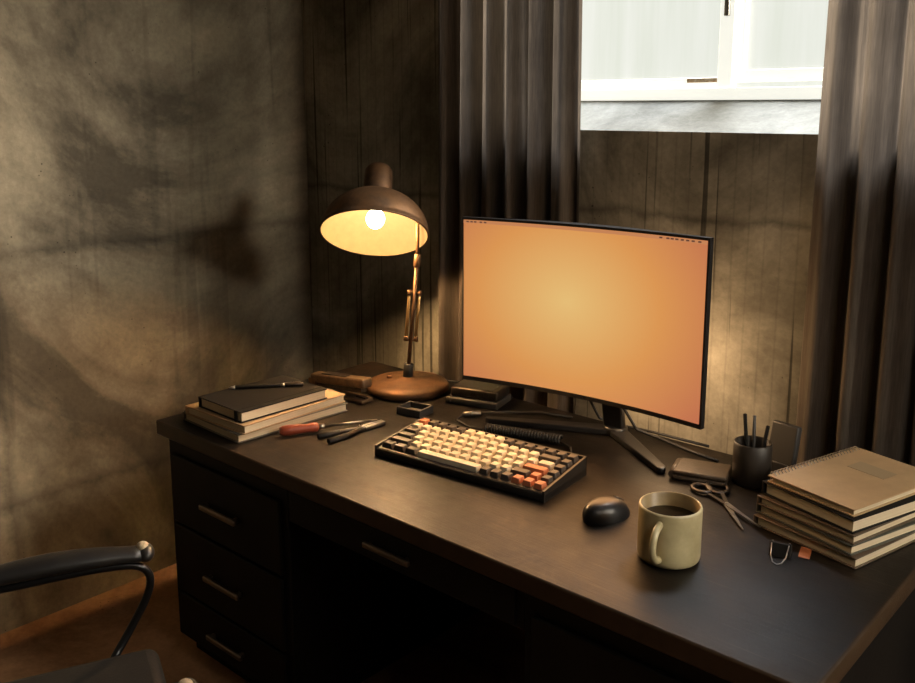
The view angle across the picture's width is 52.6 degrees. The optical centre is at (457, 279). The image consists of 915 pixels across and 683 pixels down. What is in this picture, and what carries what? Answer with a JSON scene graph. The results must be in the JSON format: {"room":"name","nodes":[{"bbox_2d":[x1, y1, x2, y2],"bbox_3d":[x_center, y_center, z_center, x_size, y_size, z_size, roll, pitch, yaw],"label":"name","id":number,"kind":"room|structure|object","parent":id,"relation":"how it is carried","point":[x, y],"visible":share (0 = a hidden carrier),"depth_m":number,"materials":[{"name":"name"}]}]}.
{"room":"home office","nodes":[
{"label":"home office","id":0,"kind":"room"},
{"bbox_2d":[0,0,312,634],"bbox_3d":[-2.015,0.032,1.809,0.264,2.200,4.708,9,14,41],"label":"wall","id":1,"kind":"structure","parent":0,"point":[155,252],"depth_m":2.78,"materials":[{"name":"paint"}]},
{"bbox_2d":[0,564,524,682],"bbox_3d":[-0.179,1.456,0.402,5.192,0.088,4.708,9,14,41],"label":"floor","id":2,"kind":"structure","parent":0,"point":[482,647],"depth_m":2.56,"materials":[{"name":"wood"}]},
{"bbox_2d":[0,541,197,682],"bbox_3d":[-0.681,0.719,1.615,0.596,0.917,0.591,-5,12,-25],"label":"office chair","id":3,"kind":"object","parent":2,"relation":"on","point":[142,666],"visible":1,"depth_m":1.81,"materials":[{"name":"black metal"}]},
{"bbox_2d":[156,361,914,682],"bbox_3d":[0.108,0.743,2.194,1.725,0.660,0.784,9,14,41],"label":"desk","id":4,"kind":"object","parent":2,"relation":"on","point":[301,558],"visible":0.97,"depth_m":1.90,"materials":[{"name":"black wood"}]},
{"bbox_2d":[183,402,347,443],"bbox_3d":[-0.505,0.348,2.451,0.255,0.023,0.343,10,14,43],"label":"notebook","id":5,"kind":"object","parent":4,"relation":"on","point":[234,436],"visible":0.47,"depth_m":2.35,"materials":[{"name":"paper"}]},
{"bbox_2d":[185,389,344,434],"bbox_3d":[-0.501,0.327,2.438,0.245,0.023,0.334,9,14,39],"label":"notebook","id":6,"kind":"object","parent":5,"relation":"on","point":[333,397],"visible":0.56,"depth_m":2.34,"materials":[{"name":"paper"}]},
{"bbox_2d":[198,375,326,422],"bbox_3d":[-0.503,0.306,2.405,0.189,0.030,0.270,10,14,42],"label":"notebook","id":7,"kind":"object","parent":6,"relation":"on","point":[238,405],"visible":0.86,"depth_m":2.36,"materials":[{"name":"black paper"}]},
{"bbox_2d":[229,382,302,388],"bbox_3d":[-0.504,0.279,2.440,0.192,0.011,0.010,-2,11,-10],"label":"pen","id":8,"kind":"object","parent":7,"relation":"on","point":[285,384],"visible":1,"depth_m":2.44,"materials":[{"name":"black plastic"}]},
{"bbox_2d":[279,419,376,435],"bbox_3d":[-0.324,0.368,2.333,0.250,0.027,0.027,-4,11,-20],"label":"screwdriver","id":9,"kind":"object","parent":4,"relation":"on","point":[286,430],"visible":1,"depth_m":2.31,"materials":[{"name":"red plastic"}]},
{"bbox_2d":[308,371,372,403],"bbox_3d":[-0.333,0.294,2.615,0.221,0.070,0.046,8,13,37],"label":"stapler","id":10,"kind":"object","parent":4,"relation":"on","point":[344,383],"visible":0.81,"depth_m":2.58,"materials":[{"name":"brown metal"}]},
{"bbox_2d":[317,420,384,443],"bbox_3d":[-0.259,0.375,2.319,0.186,0.017,0.060,-9,14,-41],"label":"pliers","id":11,"kind":"object","parent":4,"relation":"on","point":[347,432],"visible":1,"depth_m":2.30,"materials":[{"name":"metal"}]},
{"bbox_2d":[319,162,459,401],"bbox_3d":[-0.193,0.000,2.605,0.296,0.651,0.379,9,14,41],"label":"desk lamp","id":12,"kind":"object","parent":4,"relation":"on","point":[374,218],"depth_m":2.61,"materials":[{"name":"brown metal"}]},
{"bbox_2d":[397,401,432,418],"bbox_3d":[-0.113,0.346,2.466,0.078,0.021,0.062,7,13,33],"label":"tray","id":13,"kind":"object","parent":4,"relation":"on","point":[414,409],"visible":0.97,"depth_m":2.45,"materials":[{"name":"grey plastic"}]},
{"bbox_2d":[446,379,512,409],"bbox_3d":[0.062,0.314,2.569,0.154,0.047,0.121,5,12,25],"label":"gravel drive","id":14,"kind":"object","parent":4,"relation":"on","point":[478,394],"visible":0.93,"depth_m":2.53,"materials":[{"name":"grey plastic"}]},
{"bbox_2d":[375,417,586,502],"bbox_3d":[0.046,0.399,2.107,0.459,0.048,0.184,7,13,35],"label":"keyboard","id":15,"kind":"object","parent":4,"relation":"on","point":[536,472],"visible":1,"depth_m":2.06,"materials":[{"name":"black plastic"}]},
{"bbox_2d":[455,410,572,452],"bbox_3d":[0.206,0.368,2.332,0.266,0.026,0.410,-8,13,-37],"label":"cable","id":16,"kind":"object","parent":4,"relation":"on","point":[496,429],"visible":0.99,"depth_m":2.29,"materials":[{"name":"black rubber"}]},
{"bbox_2d":[462,216,718,473],"bbox_3d":[0.329,0.127,2.242,0.645,0.534,0.232,8,13,36],"label":"computer monitor","id":17,"kind":"object","parent":4,"relation":"on","point":[617,318],"visible":1,"depth_m":2.17,"materials":[{"name":"black plastic"}]},
{"bbox_2d":[582,495,629,524],"bbox_3d":[0.295,0.453,1.843,0.114,0.038,0.070,-8,13,-35],"label":"computer mouse","id":18,"kind":"object","parent":4,"relation":"on","point":[603,510],"visible":1,"depth_m":1.82,"materials":[{"name":"black plastic"}]},
{"bbox_2d":[637,492,702,569],"bbox_3d":[0.383,0.454,1.660,0.113,0.102,0.135,-1,11,-3],"label":"coffee mug","id":19,"kind":"object","parent":4,"relation":"on","point":[669,535],"visible":1,"depth_m":1.63,"materials":[{"name":"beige ceramic"}]},
{"bbox_2d":[668,458,731,486],"bbox_3d":[0.536,0.424,2.044,0.125,0.021,0.088,5,12,24],"label":"wallet","id":20,"kind":"object","parent":4,"relation":"on","point":[684,469],"visible":0.97,"depth_m":2.02,"materials":[{"name":"leather"}]},
{"bbox_2d":[690,481,760,529],"bbox_3d":[0.550,0.457,1.893,0.085,0.008,0.233,-2,11,-8],"label":"scissors","id":21,"kind":"object","parent":4,"relation":"on","point":[710,491],"visible":1,"depth_m":1.93,"materials":[{"name":"metal"}]},
{"bbox_2d":[731,413,772,488],"bbox_3d":[0.638,0.370,2.003,0.081,0.143,0.081,9,14,41],"label":"pen holder","id":22,"kind":"object","parent":4,"relation":"on","point":[752,454],"visible":0.94,"depth_m":1.98,"materials":[{"name":"black metal"}]},
{"bbox_2d":[769,540,791,564],"bbox_3d":[0.589,0.490,1.687,0.037,0.023,0.094,5,12,26],"label":"binder clip","id":23,"kind":"object","parent":4,"relation":"on","point":[776,549],"visible":1,"depth_m":1.68,"materials":[{"name":"black metal"}]},
{"bbox_2d":[770,420,801,473],"bbox_3d":[0.718,0.376,2.055,0.054,0.112,0.072,-8,13,-36],"label":"card holder","id":24,"kind":"object","parent":4,"relation":"on","point":[785,437],"visible":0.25,"depth_m":2.05,"materials":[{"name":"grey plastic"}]},
{"bbox_2d":[753,513,914,569],"bbox_3d":[0.747,0.471,1.790,0.347,0.021,0.220,-7,13,-34],"label":"notebook","id":25,"kind":"object","parent":4,"relation":"on","point":[809,544],"visible":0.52,"depth_m":1.70,"materials":[{"name":"paper"}]},
{"bbox_2d":[756,504,914,555],"bbox_3d":[0.769,0.449,1.800,0.299,0.019,0.216,-6,12,-30],"label":"notebook","id":26,"kind":"object","parent":25,"relation":"on","point":[908,528],"visible":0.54,"depth_m":1.70,"materials":[{"name":"grey paper"}]},
{"bbox_2d":[757,494,914,544],"bbox_3d":[0.764,0.429,1.798,0.295,0.018,0.211,-7,12,-33],"label":"notebook","id":27,"kind":"object","parent":26,"relation":"on","point":[764,500],"visible":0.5,"depth_m":1.70,"materials":[{"name":"paper"}]},
{"bbox_2d":[762,478,914,533],"bbox_3d":[0.771,0.408,1.792,0.290,0.026,0.207,-6,12,-30],"label":"notebook","id":28,"kind":"object","parent":27,"relation":"on","point":[904,507],"visible":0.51,"depth_m":1.70,"materials":[{"name":"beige paper"}]},
{"bbox_2d":[768,446,914,516],"bbox_3d":[0.769,0.384,1.792,0.280,0.020,0.194,-7,12,-32],"label":"spiral notebook","id":29,"kind":"object","parent":28,"relation":"on","point":[853,482],"visible":1,"depth_m":1.77,"materials":[{"name":"paper"}]},
{"bbox_2d":[302,0,820,454],"bbox_3d":[1.302,0.029,1.823,4.664,2.200,0.264,9,14,41],"label":"wall","id":30,"kind":"structure","parent":0,"point":[740,174],"depth_m":2.42,"materials":[{"name":"wood"}]},
{"bbox_2d":[581,0,828,100],"bbox_3d":[0.754,-0.760,2.261,1.531,0.631,0.047,9,14,41],"label":"window","id":31,"kind":"structure","parent":30,"relation":"in","point":[632,49],"depth_m":2.41,"materials":[{"name":"glass"}]},
{"bbox_3d":[-0.179,-0.794,-0.015,5.192,0.088,4.708,9,14,41],"label":"ceiling","id":32,"kind":"structure","parent":0,"visible":0},
{"bbox_2d":[438,0,582,413],"bbox_3d":[0.126,-0.125,2.614,0.550,2.162,0.079,9,14,41],"label":"curtain","id":33,"kind":"object","parent":32,"relation":"hanging from","point":[509,71],"visible":0.36,"depth_m":2.55,"materials":[{"name":"fabric"}]},
{"bbox_2d":[796,0,914,466],"bbox_3d":[0.981,0.014,1.862,0.588,2.162,0.079,9,14,41],"label":"curtain","id":34,"kind":"object","parent":32,"relation":"hanging from","point":[857,379],"visible":0.55,"depth_m":1.95,"materials":[{"name":"fabric"}]}
]}

